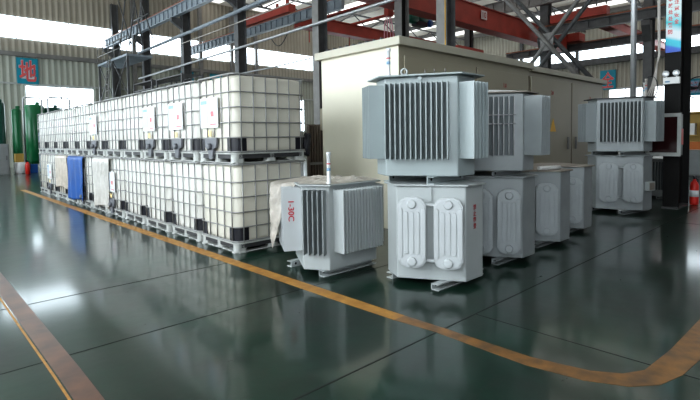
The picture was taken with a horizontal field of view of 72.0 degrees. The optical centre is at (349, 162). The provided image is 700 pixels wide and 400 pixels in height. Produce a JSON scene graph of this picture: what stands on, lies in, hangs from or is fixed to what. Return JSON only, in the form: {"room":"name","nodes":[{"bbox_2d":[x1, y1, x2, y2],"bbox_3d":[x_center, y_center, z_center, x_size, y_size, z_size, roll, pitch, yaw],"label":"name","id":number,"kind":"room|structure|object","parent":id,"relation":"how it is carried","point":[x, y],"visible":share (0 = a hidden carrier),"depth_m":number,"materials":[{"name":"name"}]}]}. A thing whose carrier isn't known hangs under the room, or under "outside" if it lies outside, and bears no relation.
{"room":"factory floor","nodes":[
{"label":"factory floor","id":0,"kind":"room"},
{"bbox_2d":[0,0,364,167],"bbox_3d":[-8.893,-6.550,40.328,49.700,12.300,0.300,-4,4,-43],"label":"wall","id":1,"kind":"structure","parent":0,"point":[96,13],"depth_m":32.48,"materials":[{"name":"beige metal"}]},
{"bbox_2d":[16,57,38,84],"bbox_3d":[-19.857,-5.619,29.648,1.120,1.580,0.101,-4,4,-43],"label":"wall sign","id":2,"kind":"object","parent":1,"relation":"attached to","point":[26,68],"visible":1,"depth_m":29.60,"materials":[{"name":"blue"}]},
{"bbox_2d":[25,85,94,108],"bbox_3d":[-18.580,-3.408,31.029,3.910,2.890,0.080,-4,4,-43],"label":"window","id":3,"kind":"structure","parent":1,"relation":"in","point":[77,96],"depth_m":30.93,"materials":[{"name":"white glass"}]},
{"bbox_2d":[130,0,137,92],"bbox_3d":[-15.178,-5.942,33.974,0.240,11.900,0.260,-4,4,-43],"label":"trim","id":4,"kind":"structure","parent":1,"relation":"attached to","point":[133,48],"depth_m":33.79,"materials":[{"name":"grey metal"}]},
{"bbox_2d":[0,14,312,70],"bbox_3d":[-8.907,-8.890,39.972,48.450,1.400,0.080,-4,4,-43],"label":"window","id":5,"kind":"structure","parent":1,"relation":"in","point":[11,26],"depth_m":32.24,"materials":[{"name":"white glass"}]},
{"bbox_2d":[0,50,312,81],"bbox_3d":[-8.824,-7.285,39.989,49.400,0.240,0.250,-4,4,-43],"label":"trim","id":6,"kind":"structure","parent":1,"relation":"attached to","point":[2,52],"depth_m":31.75,"materials":[{"name":"grey metal"}]},
{"bbox_2d":[0,81,312,100],"bbox_3d":[-8.843,-5.519,40.116,49.390,0.100,0.110,-4,4,-43],"label":"trim","id":7,"kind":"structure","parent":1,"relation":"attached to","point":[0,81],"depth_m":31.03,"materials":[{"name":"paint"}]},
{"bbox_2d":[197,7,202,78],"bbox_3d":[-11.542,-6.165,37.400,0.240,11.900,0.260,-4,4,-43],"label":"trim","id":8,"kind":"structure","parent":1,"relation":"attached to","point":[199,12],"depth_m":37.15,"materials":[{"name":"grey metal"}]},
{"bbox_2d":[228,11,233,74],"bbox_3d":[-9.579,-6.286,39.249,0.240,11.900,0.260,-4,4,-43],"label":"trim","id":9,"kind":"structure","parent":1,"relation":"attached to","point":[231,45],"depth_m":39.00,"materials":[{"name":"grey metal"}]},
{"bbox_2d":[417,0,612,38],"bbox_3d":[20.509,-12.779,37.401,0.120,0.350,44.000,-4,4,-43],"label":"trim","id":10,"kind":"structure","parent":1,"relation":"attached to","point":[566,7],"depth_m":40.30,"materials":[{"name":"grey metal"}]},
{"bbox_2d":[456,0,665,40],"bbox_3d":[23.417,-12.958,40.142,0.120,0.350,44.000,-4,4,-43],"label":"trim","id":11,"kind":"structure","parent":1,"relation":"attached to","point":[627,7],"depth_m":40.89,"materials":[{"name":"grey metal"}]},
{"bbox_2d":[191,0,343,54],"bbox_3d":[-6.424,-8.011,29.804,0.220,0.620,17.712,-4,4,-43],"label":"runway","id":12,"kind":"object","parent":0,"point":[304,14],"visible":0.73,"depth_m":27.75,"materials":[{"name":"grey metal"}]},
{"bbox_2d":[0,151,699,399],"bbox_3d":[6.295,0.263,24.434,49.400,0.200,44.000,-4,4,-43],"label":"floor","id":13,"kind":"structure","parent":0,"point":[636,299],"depth_m":3.96,"materials":[{"name":"green paint"}]},
{"bbox_2d":[0,99,5,143],"bbox_3d":[-17.223,-1.267,23.634,0.540,3.640,0.540,-4,4,-43],"label":"storage tank","id":14,"kind":"object","parent":13,"relation":"on","point":[2,110],"visible":0.47,"depth_m":23.52,"materials":[{"name":"green metal"}]},
{"bbox_2d":[0,144,9,174],"bbox_3d":[-16.614,-0.121,22.427,1.170,1.450,0.650,-4,4,-43],"label":"cabinet","id":15,"kind":"object","parent":13,"relation":"on","point":[4,148],"visible":1,"depth_m":22.48,"materials":[{"name":"metal"}]},
{"bbox_2d":[11,106,22,161],"bbox_3d":[-16.683,-1.151,24.148,0.420,3.340,0.420,-4,4,-43],"label":"storage tank","id":16,"kind":"object","parent":13,"relation":"on","point":[16,121],"visible":0.62,"depth_m":23.97,"materials":[{"name":"green metal"}]},
{"bbox_2d":[22,97,42,161],"bbox_3d":[-16.466,-1.462,25.065,0.095,3.865,0.911,2,4,43],"label":"pipe","id":17,"kind":"object","parent":13,"relation":"on","point":[23,113],"visible":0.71,"depth_m":24.76,"materials":[{"name":"metal"}]},
{"bbox_2d":[24,102,44,163],"bbox_3d":[-16.782,-1.386,25.698,0.920,3.660,0.920,-4,4,-43],"label":"storage tank","id":18,"kind":"object","parent":13,"relation":"on","point":[31,111],"visible":0.71,"depth_m":25.28,"materials":[{"name":"green metal"}]},
{"bbox_2d":[0,298,70,399],"bbox_3d":[-6.121,1.181,7.513,0.027,0.002,15.600,-4,4,-43],"label":"floor marking line","id":19,"kind":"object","parent":13,"relation":"on","point":[1,300],"depth_m":3.32,"materials":[{"name":"paint"}]},
{"bbox_2d":[39,153,48,193],"bbox_3d":[-8.584,0.294,14.529,1.192,1.158,1.032,-4,4,-43],"label":"tank","id":20,"kind":"object","parent":13,"relation":"on","point":[42,156],"visible":0.28,"depth_m":14.11,"materials":[{"name":"plastic"}]},
{"bbox_2d":[37,113,47,153],"bbox_3d":[-8.607,-0.865,14.475,1.192,1.158,1.032,-4,4,-43],"label":"tank","id":21,"kind":"object","parent":20,"relation":"on","point":[42,137],"visible":0.25,"depth_m":13.96,"materials":[{"name":"plastic"}]},
{"bbox_2d":[0,272,104,399],"bbox_3d":[-6.061,1.177,7.568,0.160,0.002,15.600,-4,4,-43],"label":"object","id":22,"kind":"structure","parent":13,"relation":"on","point":[70,374],"depth_m":3.40,"materials":[{"name":"brown paint"}]},
{"bbox_2d":[47,154,58,196],"bbox_3d":[-7.895,0.322,13.740,1.266,1.158,1.032,-4,4,-43],"label":"tank","id":23,"kind":"object","parent":13,"relation":"on","point":[51,170],"visible":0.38,"depth_m":13.30,"materials":[{"name":"plastic"}]},
{"bbox_2d":[46,111,55,153],"bbox_3d":[-7.874,-0.839,13.719,1.192,1.158,1.032,-4,4,-43],"label":"tank","id":24,"kind":"object","parent":23,"relation":"on","point":[50,115],"visible":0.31,"depth_m":13.29,"materials":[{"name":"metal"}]},
{"bbox_2d":[56,154,67,199],"bbox_3d":[-7.140,0.347,13.008,1.192,1.158,1.032,-4,4,-43],"label":"tank","id":25,"kind":"object","parent":13,"relation":"on","point":[62,192],"visible":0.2,"depth_m":12.63,"materials":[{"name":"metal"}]},
{"bbox_2d":[54,109,66,154],"bbox_3d":[-7.166,-0.811,12.944,1.192,1.158,1.032,-4,4,-43],"label":"tank","id":26,"kind":"object","parent":25,"relation":"on","point":[59,116],"visible":0.33,"depth_m":12.43,"materials":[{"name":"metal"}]},
{"bbox_2d":[66,155,79,203],"bbox_3d":[-6.429,0.374,12.233,1.192,1.158,1.032,-4,4,-43],"label":"tank","id":27,"kind":"object","parent":13,"relation":"on","point":[77,201],"visible":0.08,"depth_m":11.84,"materials":[{"name":"metal"}]},
{"bbox_2d":[55,155,67,188],"bbox_3d":[-7.397,0.243,12.327,0.085,0.850,1.231,-4,4,-43],"label":"plastic sheet","id":28,"kind":"object","parent":27,"relation":"hanging from","point":[60,160],"visible":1,"depth_m":12.22,"materials":[{"name":"white plastic"}]},
{"bbox_2d":[64,107,78,154],"bbox_3d":[-6.432,-0.785,12.188,1.192,1.158,1.032,-4,4,-43],"label":"tank","id":29,"kind":"object","parent":27,"relation":"on","point":[71,144],"visible":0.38,"depth_m":11.76,"materials":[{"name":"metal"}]},
{"bbox_2d":[78,155,93,207],"bbox_3d":[-5.726,0.402,11.452,1.266,1.158,1.032,-4,4,-43],"label":"tank","id":30,"kind":"object","parent":13,"relation":"on","point":[88,197],"visible":0.21,"depth_m":10.92,"materials":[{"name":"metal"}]},
{"bbox_2d":[67,156,83,200],"bbox_3d":[-6.483,0.379,11.374,0.075,1.055,1.341,-4,4,-43],"label":"tarp","id":31,"kind":"object","parent":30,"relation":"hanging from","point":[74,163],"visible":1,"depth_m":11.36,"materials":[{"name":"blue plastic"}]},
{"bbox_2d":[75,104,91,155],"bbox_3d":[-5.726,-0.757,11.415,1.192,1.158,1.032,-4,4,-43],"label":"tank","id":32,"kind":"object","parent":30,"relation":"on","point":[82,124],"visible":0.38,"depth_m":10.93,"materials":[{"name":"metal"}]},
{"bbox_2d":[91,156,107,211],"bbox_3d":[-4.978,0.427,10.717,1.192,1.158,1.032,-4,4,-43],"label":"tank","id":33,"kind":"object","parent":13,"relation":"on","point":[103,208],"visible":0.15,"depth_m":10.54,"materials":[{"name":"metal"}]},
{"bbox_2d":[88,101,106,156],"bbox_3d":[-5.024,-0.729,10.630,1.266,1.158,1.032,-4,4,-43],"label":"tank","id":34,"kind":"object","parent":33,"relation":"on","point":[96,120],"visible":0.38,"depth_m":10.15,"materials":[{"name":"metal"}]},
{"bbox_2d":[103,3,120,96],"bbox_3d":[-16.141,-5.319,32.797,1.030,10.800,0.460,-4,4,-43],"label":"steel column","id":35,"kind":"structure","parent":13,"relation":"on","point":[114,22],"depth_m":32.79,"materials":[{"name":"metal"}]},
{"bbox_2d":[105,157,126,217],"bbox_3d":[-4.293,0.456,9.922,1.266,1.158,1.032,-4,4,-43],"label":"tank","id":36,"kind":"object","parent":13,"relation":"on","point":[116,204],"visible":0.27,"depth_m":9.41,"materials":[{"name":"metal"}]},
{"bbox_2d":[92,157,109,208],"bbox_3d":[-5.165,0.423,9.970,0.085,1.045,1.088,-4,4,-43],"label":"plastic sheet","id":37,"kind":"object","parent":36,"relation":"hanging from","point":[100,166],"visible":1,"depth_m":9.87,"materials":[{"name":"white plastic"}]},
{"bbox_2d":[103,97,126,157],"bbox_3d":[-4.275,-0.704,9.893,1.192,1.158,1.032,-4,4,-43],"label":"tank","id":38,"kind":"object","parent":36,"relation":"on","point":[113,111],"visible":0.33,"depth_m":9.43,"materials":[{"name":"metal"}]},
{"bbox_2d":[97,35,151,100],"bbox_3d":[-13.463,-3.391,28.762,1.476,7.279,5.250,-4,4,-43],"label":"access platform","id":39,"kind":"object","parent":13,"relation":"on","point":[126,60],"visible":0.52,"depth_m":28.23,"materials":[{"name":"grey metal"}]},
{"bbox_2d":[118,0,153,51],"bbox_3d":[-12.274,-8.411,27.301,0.080,3.638,5.358,-4,4,-43],"label":"lattice mast","id":40,"kind":"object","parent":39,"relation":"on","point":[134,3],"visible":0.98,"depth_m":27.20,"materials":[{"name":"metal"}]},
{"bbox_2d":[123,158,147,224],"bbox_3d":[-3.545,0.481,9.188,1.192,1.158,1.032,-4,4,-43],"label":"tank","id":41,"kind":"object","parent":13,"relation":"on","point":[135,204],"visible":0.38,"depth_m":8.72,"materials":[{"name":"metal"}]},
{"bbox_2d":[121,92,144,158],"bbox_3d":[-3.557,-0.677,9.128,1.192,1.158,1.032,-4,4,-43],"label":"tank","id":42,"kind":"object","parent":41,"relation":"on","point":[132,106],"visible":0.38,"depth_m":8.68,"materials":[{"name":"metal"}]},
{"bbox_2d":[132,0,151,88],"bbox_3d":[-12.421,-5.181,28.858,1.030,10.800,0.460,-4,4,-43],"label":"steel column","id":43,"kind":"structure","parent":13,"relation":"on","point":[146,65],"depth_m":28.90,"materials":[{"name":"metal"}]},
{"bbox_2d":[133,79,171,92],"bbox_3d":[-8.413,-1.434,20.666,0.860,4.000,2.060,-4,4,-43],"label":"storage rack","id":44,"kind":"object","parent":13,"relation":"on","point":[152,83],"visible":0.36,"depth_m":20.47,"materials":[{"name":"metal"}]},
{"bbox_2d":[134,80,169,85],"bbox_3d":[-8.442,-3.381,20.570,0.840,0.040,2.030,-4,4,-43],"label":"shelf","id":45,"kind":"object","parent":44,"relation":"attached to","point":[146,83],"depth_m":20.58,"materials":[{"name":"metal"}]},
{"bbox_2d":[144,159,174,231],"bbox_3d":[-2.823,0.508,8.418,1.192,1.158,1.032,-4,4,-43],"label":"tank","id":46,"kind":"object","parent":13,"relation":"on","point":[159,191],"visible":0.34,"depth_m":7.91,"materials":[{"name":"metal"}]},
{"bbox_2d":[141,87,172,159],"bbox_3d":[-2.871,-0.649,8.337,1.266,1.158,1.032,-4,4,-43],"label":"tank","id":47,"kind":"object","parent":46,"relation":"on","point":[155,110],"visible":0.44,"depth_m":7.87,"materials":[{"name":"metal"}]},
{"bbox_2d":[156,72,203,90],"bbox_3d":[-6.594,-1.341,18.741,0.860,3.950,2.360,-4,4,-43],"label":"storage rack","id":48,"kind":"object","parent":13,"relation":"on","point":[181,75],"visible":0.3,"depth_m":18.54,"materials":[{"name":"metal"}]},
{"bbox_2d":[158,82,187,88],"bbox_3d":[-6.618,-2.944,18.663,0.840,0.040,2.330,-4,4,-43],"label":"shelf","id":49,"kind":"object","parent":48,"relation":"attached to","point":[180,82],"depth_m":18.52,"materials":[{"name":"metal"}]},
{"bbox_2d":[157,74,201,81],"bbox_3d":[-6.622,-3.264,18.647,0.840,0.040,2.330,-4,4,-43],"label":"shelf","id":50,"kind":"object","parent":48,"relation":"attached to","point":[178,76],"depth_m":18.56,"materials":[{"name":"metal"}]},
{"bbox_2d":[170,0,191,82],"bbox_3d":[-8.701,-5.043,24.919,1.030,10.800,0.460,-4,4,-43],"label":"steel column","id":51,"kind":"structure","parent":13,"relation":"on","point":[183,23],"depth_m":25.00,"materials":[{"name":"metal"}]},
{"bbox_2d":[170,159,214,241],"bbox_3d":[-2.091,0.534,7.668,1.192,1.158,1.032,-4,4,-43],"label":"tank","id":52,"kind":"object","parent":13,"relation":"on","point":[187,218],"visible":0.41,"depth_m":7.20,"materials":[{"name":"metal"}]},
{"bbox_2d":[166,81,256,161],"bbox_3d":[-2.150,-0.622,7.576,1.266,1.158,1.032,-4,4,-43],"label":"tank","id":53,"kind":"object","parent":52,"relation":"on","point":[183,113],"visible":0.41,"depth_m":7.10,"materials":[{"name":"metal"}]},
{"bbox_2d":[21,190,404,319],"bbox_3d":[-4.955,1.065,9.504,0.169,0.002,15.501,-4,4,-43],"label":"floor marking line","id":54,"kind":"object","parent":13,"relation":"on","point":[323,292],"depth_m":5.42,"materials":[{"name":"paint"}]},
{"bbox_2d":[225,0,247,75],"bbox_3d":[-4.981,-4.905,20.979,1.030,10.800,0.460,-4,4,-43],"label":"steel column","id":55,"kind":"structure","parent":13,"relation":"on","point":[240,37],"depth_m":21.09,"materials":[{"name":"metal"}]},
{"bbox_2d":[104,0,213,48],"bbox_3d":[-4.245,-7.512,19.496,0.220,0.630,35.712,-4,4,-43],"label":"runway","id":56,"kind":"object","parent":55,"relation":"on","point":[182,7],"visible":0.88,"depth_m":25.62,"materials":[{"name":"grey metal"}]},
{"bbox_2d":[137,0,268,53],"bbox_3d":[-6.720,-6.484,22.606,0.170,0.465,17.466,-4,4,-43],"label":"pipe","id":57,"kind":"object","parent":55,"relation":"attached to","point":[258,2],"visible":0.94,"depth_m":22.44,"materials":[{"name":"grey metal"}]},
{"bbox_2d":[149,0,298,55],"bbox_3d":[-7.315,-6.085,23.349,0.052,0.206,21.399,-4,4,-43],"label":"conduit","id":58,"kind":"object","parent":55,"relation":"attached to","point":[295,0],"visible":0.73,"depth_m":21.09,"materials":[{"name":"grey metal"}]},
{"bbox_2d":[138,0,395,78],"bbox_3d":[-5.064,-4.938,20.992,0.110,0.416,22.547,-4,4,-43],"label":"pipe","id":59,"kind":"object","parent":55,"relation":"attached to","point":[384,1],"visible":1,"depth_m":18.10,"materials":[{"name":"metal"}]},
{"bbox_2d":[200,159,304,253],"bbox_3d":[-1.375,0.561,6.897,1.192,1.158,1.032,-4,4,-43],"label":"tank","id":60,"kind":"object","parent":13,"relation":"on","point":[236,196],"visible":0.62,"depth_m":6.40,"materials":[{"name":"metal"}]},
{"bbox_2d":[197,72,304,163],"bbox_3d":[-1.421,-0.596,6.817,1.266,1.158,1.032,-4,4,-43],"label":"tank","id":61,"kind":"object","parent":60,"relation":"on","point":[242,118],"visible":1,"depth_m":6.42,"materials":[{"name":"plastic"}]},
{"bbox_2d":[301,132,310,156],"bbox_3d":[-0.644,-0.258,7.054,0.177,0.359,0.178,-4,4,-43],"label":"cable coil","id":62,"kind":"object","parent":61,"relation":"hanging from","point":[307,136],"visible":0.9,"depth_m":7.00,"materials":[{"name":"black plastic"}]},
{"bbox_2d":[306,124,322,175],"bbox_3d":[-0.553,0.113,9.740,0.720,1.750,0.090,-4,4,-43],"label":"stack","id":63,"kind":"object","parent":13,"relation":"on","point":[315,160],"visible":0.33,"depth_m":9.57,"materials":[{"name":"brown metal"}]},
{"bbox_2d":[312,0,327,124],"bbox_3d":[-1.260,-4.767,17.040,1.030,10.800,0.460,-4,4,-43],"label":"steel column","id":64,"kind":"structure","parent":13,"relation":"on","point":[319,7],"depth_m":17.19,"materials":[{"name":"grey metal"}]},
{"bbox_2d":[279,152,383,276],"bbox_3d":[-0.248,0.530,5.536,1.223,1.320,1.085,-4,4,-43],"label":"transformer","id":65,"kind":"object","parent":13,"relation":"on","point":[332,229],"visible":0.92,"depth_m":5.13,"materials":[{"name":"paint"}]},
{"bbox_2d":[269,175,375,247],"bbox_3d":[-0.376,0.560,5.546,1.325,0.794,0.914,0,3,17],"label":"plastic film","id":66,"kind":"object","parent":65,"relation":"on","point":[275,186],"visible":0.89,"depth_m":5.39,"materials":[{"name":"white plastic"}]},
{"bbox_2d":[0,178,692,374],"bbox_3d":[12.609,0.433,17.015,48.400,0.002,0.012,-4,4,-43],"label":"trim","id":67,"kind":"structure","parent":13,"relation":"on","point":[692,178],"depth_m":3.83,"materials":[{"name":"black"}]},
{"bbox_2d":[394,0,408,36],"bbox_3d":[2.248,-4.905,20.803,0.500,10.600,0.400,-4,4,-43],"label":"steel column","id":68,"kind":"structure","parent":13,"relation":"on","point":[401,7],"depth_m":20.71,"materials":[{"name":"grey metal"}]},
{"bbox_2d":[384,177,485,290],"bbox_3d":[0.912,0.700,4.986,1.103,1.001,0.916,-4,4,-43],"label":"transformer","id":69,"kind":"object","parent":13,"relation":"on","point":[435,231],"visible":0.99,"depth_m":4.64,"materials":[{"name":"paint"}]},
{"bbox_2d":[362,48,487,183],"bbox_3d":[0.853,-0.477,5.011,1.238,1.350,1.140,-4,4,-44],"label":"transformer","id":70,"kind":"object","parent":69,"relation":"on","point":[434,126],"visible":1,"depth_m":4.69,"materials":[{"name":"grey metal"}]},
{"bbox_2d":[436,0,455,46],"bbox_3d":[2.631,-4.639,13.262,0.560,10.800,0.460,-4,4,-43],"label":"steel column","id":71,"kind":"structure","parent":13,"relation":"on","point":[445,9],"depth_m":13.26,"materials":[{"name":"grey metal"}]},
{"bbox_2d":[315,35,606,228],"bbox_3d":[3.290,-0.662,11.128,8.860,3.045,2.030,-4,4,-43],"label":"container","id":72,"kind":"object","parent":13,"relation":"on","point":[346,70],"visible":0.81,"depth_m":8.55,"materials":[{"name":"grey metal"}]},
{"bbox_2d":[293,207,699,399],"bbox_3d":[13.680,0.472,15.882,48.400,0.002,0.012,-4,4,-43],"label":"trim","id":73,"kind":"structure","parent":13,"relation":"on","point":[699,207],"depth_m":3.71,"materials":[{"name":"black"}]},
{"bbox_2d":[463,171,538,264],"bbox_3d":[1.756,0.644,5.864,1.168,1.001,0.968,-4,4,-43],"label":"transformer","id":74,"kind":"object","parent":13,"relation":"on","point":[508,202],"visible":0.65,"depth_m":5.47,"materials":[{"name":"paint"}]},
{"bbox_2d":[475,90,550,176],"bbox_3d":[1.753,-0.353,5.782,1.154,1.000,1.228,2,4,43],"label":"transformer","id":75,"kind":"object","parent":74,"relation":"on","point":[518,121],"visible":0.62,"depth_m":5.47,"materials":[{"name":"paint"}]},
{"bbox_2d":[537,3,551,68],"bbox_3d":[11.791,-5.465,29.286,0.950,10.600,0.500,-4,4,-43],"label":"steel column","id":76,"kind":"structure","parent":13,"relation":"on","point":[545,10],"depth_m":29.17,"materials":[{"name":"metal"}]},
{"bbox_2d":[482,0,564,12],"bbox_3d":[10.630,-9.791,29.543,0.300,0.750,8.812,-4,4,-43],"label":"runway","id":77,"kind":"object","parent":76,"relation":"attached to","point":[501,6],"visible":0.42,"depth_m":29.87,"materials":[{"name":"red metal"}]},
{"bbox_2d":[395,316,699,386],"bbox_3d":[5.928,1.040,6.713,12.415,0.002,1.750,-3,3,-35],"label":"floor marking","id":78,"kind":"object","parent":13,"relation":"on","point":[685,353],"depth_m":3.07,"materials":[{"name":"orange paint"}]},
{"bbox_2d":[522,165,572,247],"bbox_3d":[2.545,0.563,6.705,1.143,1.057,0.945,-4,4,-43],"label":"transformer","id":79,"kind":"object","parent":13,"relation":"on","point":[552,185],"visible":0.54,"depth_m":6.31,"materials":[{"name":"paint"}]},
{"bbox_2d":[504,0,593,77],"bbox_3d":[6.705,-4.093,16.276,0.705,9.290,7.515,-4,4,-43],"label":"brace","id":80,"kind":"object","parent":13,"relation":"on","point":[547,40],"visible":0.42,"depth_m":16.08,"materials":[{"name":"grey metal"}]},
{"bbox_2d":[533,163,594,231],"bbox_3d":[3.270,0.538,7.554,1.143,1.001,0.945,-4,4,-43],"label":"transformer","id":81,"kind":"object","parent":13,"relation":"on","point":[581,175],"visible":0.38,"depth_m":7.17,"materials":[{"name":"paint"}]},
{"bbox_2d":[585,154,654,214],"bbox_3d":[5.199,0.393,9.194,1.223,1.071,1.054,-3,3,-32],"label":"transformer","id":82,"kind":"object","parent":13,"relation":"on","point":[625,184],"visible":0.99,"depth_m":8.85,"materials":[{"name":"paint"}]},
{"bbox_2d":[578,79,664,155],"bbox_3d":[5.194,-0.845,9.112,1.319,1.412,1.223,-3,3,-32],"label":"transformer","id":83,"kind":"object","parent":82,"relation":"on","point":[629,125],"visible":1,"depth_m":8.85,"materials":[{"name":"metal"}]},
{"bbox_2d":[630,0,636,96],"bbox_3d":[6.106,-4.396,10.319,0.200,10.500,0.195,-4,4,-43],"label":"pole","id":84,"kind":"object","parent":13,"relation":"on","point":[633,48],"visible":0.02,"depth_m":10.37,"materials":[{"name":"grey metal"}]},
{"bbox_2d":[641,0,655,156],"bbox_3d":[15.600,-5.324,25.252,0.950,10.600,0.420,-4,4,-43],"label":"steel column","id":85,"kind":"structure","parent":13,"relation":"on","point":[647,26],"depth_m":25.20,"materials":[{"name":"metal"}]},
{"bbox_2d":[538,0,699,34],"bbox_3d":[16.947,-7.660,23.270,0.300,0.620,16.112,-4,4,-43],"label":"runway","id":86,"kind":"object","parent":85,"relation":"attached to","point":[645,13],"visible":0.56,"depth_m":26.07,"materials":[{"name":"metal"}]},
{"bbox_2d":[550,0,664,50],"bbox_3d":[18.959,-9.070,32.902,16.750,1.170,3.200,-4,4,-43],"label":"crane","id":87,"kind":"object","parent":86,"relation":"on","point":[621,29],"visible":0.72,"depth_m":28.07,"materials":[{"name":"metal"}]},
{"bbox_2d":[652,157,662,198],"bbox_3d":[7.194,0.354,11.107,1.029,0.901,0.927,-2,3,-23],"label":"transformer","id":88,"kind":"object","parent":13,"relation":"on","point":[657,162],"visible":0.23,"depth_m":10.89,"materials":[{"name":"paint"}]},
{"bbox_2d":[661,0,691,208],"bbox_3d":[6.467,-4.508,9.432,0.880,10.800,0.270,-4,4,-43],"label":"steel column","id":89,"kind":"structure","parent":13,"relation":"on","point":[677,97],"depth_m":9.70,"materials":[{"name":"metal"}]},
{"bbox_2d":[644,0,660,95],"bbox_3d":[5.903,-3.147,9.412,0.069,5.901,0.330,-4,4,-43],"label":"cable bundle","id":90,"kind":"object","parent":89,"relation":"hanging from","point":[653,85],"visible":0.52,"depth_m":9.35,"materials":[{"name":"grey"}]},
{"bbox_2d":[646,113,682,155],"bbox_3d":[6.104,-0.533,9.339,0.230,0.820,0.580,-4,4,-43],"label":"cabinet","id":91,"kind":"object","parent":89,"relation":"attached to","point":[672,145],"visible":0.66,"depth_m":9.18,"materials":[{"name":"metal"}]},
{"bbox_2d":[662,70,680,84],"bbox_3d":[6.203,-1.644,9.290,0.095,0.260,0.290,-4,4,-43],"label":"emergency light","id":92,"kind":"object","parent":89,"relation":"attached to","point":[668,80],"visible":1,"depth_m":9.27,"materials":[{"name":"white paint"}]},
{"bbox_2d":[665,0,681,52],"bbox_3d":[6.220,-2.873,9.249,0.013,1.500,0.250,-4,4,-43],"label":"banner","id":93,"kind":"object","parent":89,"relation":"attached to","point":[673,7],"visible":1,"depth_m":9.26,"materials":[{"name":"blue"}]},
{"bbox_2d":[689,175,698,204],"bbox_3d":[7.049,0.570,9.833,0.190,0.600,0.159,-1,3,3],"label":"fire extinguisher","id":94,"kind":"object","parent":13,"relation":"on","point":[694,185],"visible":1,"depth_m":9.78,"materials":[{"name":"red metal"}]},
{"bbox_2d":[689,150,699,177],"bbox_3d":[11.409,0.047,15.883,0.362,0.920,0.560,-4,4,-43],"label":"electrical box","id":95,"kind":"object","parent":13,"relation":"on","point":[694,155],"visible":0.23,"depth_m":15.76,"materials":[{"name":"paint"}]},
{"bbox_2d":[690,112,699,141],"bbox_3d":[15.123,-0.997,20.895,0.500,2.400,1.800,-4,4,-43],"label":"tall cabinet","id":96,"kind":"object","parent":13,"relation":"on","point":[694,116],"visible":0.18,"depth_m":21.09,"materials":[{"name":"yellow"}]},
{"bbox_2d":[210,0,643,40],"bbox_3d":[6.114,-12.216,24.033,49.700,0.230,44.300,-4,4,-43],"label":"ceiling","id":97,"kind":"structure","parent":0,"point":[348,4],"depth_m":40.47,"materials":[{"name":"white"}]},
{"bbox_2d":[456,3,699,97],"bbox_3d":[24.270,-7.088,41.152,0.300,12.300,44.000,-4,4,-43],"label":"wall","id":98,"kind":"structure","parent":0,"point":[493,45],"depth_m":42.48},
{"bbox_2d":[516,34,699,65],"bbox_3d":[24.093,-9.641,40.896,0.080,0.930,40.060,-4,4,-43],"label":"window","id":99,"kind":"structure","parent":98,"relation":"in","point":[619,50],"depth_m":42.60,"materials":[{"name":"white glass"}]},
{"bbox_2d":[600,69,615,89],"bbox_3d":[22.720,-7.256,42.407,0.099,1.680,1.280,-4,4,-43],"label":"wall sign","id":100,"kind":"object","parent":98,"relation":"attached to","point":[609,75],"visible":0.71,"depth_m":42.29,"materials":[{"name":"blue"}]},
{"bbox_2d":[551,46,699,69],"bbox_3d":[24.091,-8.876,40.714,0.400,0.480,43.700,-4,4,-43],"label":"trim","id":101,"kind":"structure","parent":98,"relation":"attached to","point":[694,50],"depth_m":41.98,"materials":[{"name":"metal"}]},
{"bbox_2d":[608,85,699,111],"bbox_3d":[27.023,-4.137,38.145,0.080,4.280,12.160,-4,4,-43],"label":"window","id":102,"kind":"structure","parent":98,"relation":"in","point":[622,92],"depth_m":39.82,"materials":[{"name":"white glass"}]},
{"bbox_2d":[505,24,699,58],"bbox_3d":[19.458,-7.866,29.349,0.300,0.560,21.512,-4,4,-43],"label":"runway","id":103,"kind":"object","parent":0,"point":[625,39],"visible":0.5,"depth_m":32.27,"materials":[{"name":"metal"}]},
{"bbox_2d":[246,0,584,51],"bbox_3d":[4.243,-8.380,30.793,20.900,2.000,12.900,-4,4,-43],"label":"crane","id":104,"kind":"object","parent":103,"relation":"on","point":[468,15],"visible":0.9,"depth_m":27.17,"materials":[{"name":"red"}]},
{"bbox_2d":[384,8,393,37],"bbox_3d":[1.950,-7.189,24.198,0.734,1.942,0.300,-4,4,-43],"label":"hook block","id":105,"kind":"object","parent":104,"relation":"hanging from","point":[387,12],"visible":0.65,"depth_m":24.11,"materials":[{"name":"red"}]},
{"bbox_2d":[409,14,432,27],"bbox_3d":[3.608,-7.749,25.743,2.000,1.015,0.800,-4,4,-43],"label":"hoist","id":106,"kind":"object","parent":104,"relation":"hanging from","point":[416,21],"visible":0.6,"depth_m":25.47,"materials":[{"name":"green metal"}]},
{"bbox_3d":[-11.866,-4.870,7.103,0.300,12.300,44.000,-4,4,-43],"label":"wall","id":107,"kind":"structure","parent":0,"visible":0},
{"bbox_2d":[222,0,463,44],"bbox_3d":[-4.859,-11.579,35.500,49.447,1.100,0.160,-4,4,-43],"label":"trim","id":108,"kind":"structure","parent":107,"relation":"attached to","point":[260,6],"depth_m":40.95,"materials":[{"name":"metal"}]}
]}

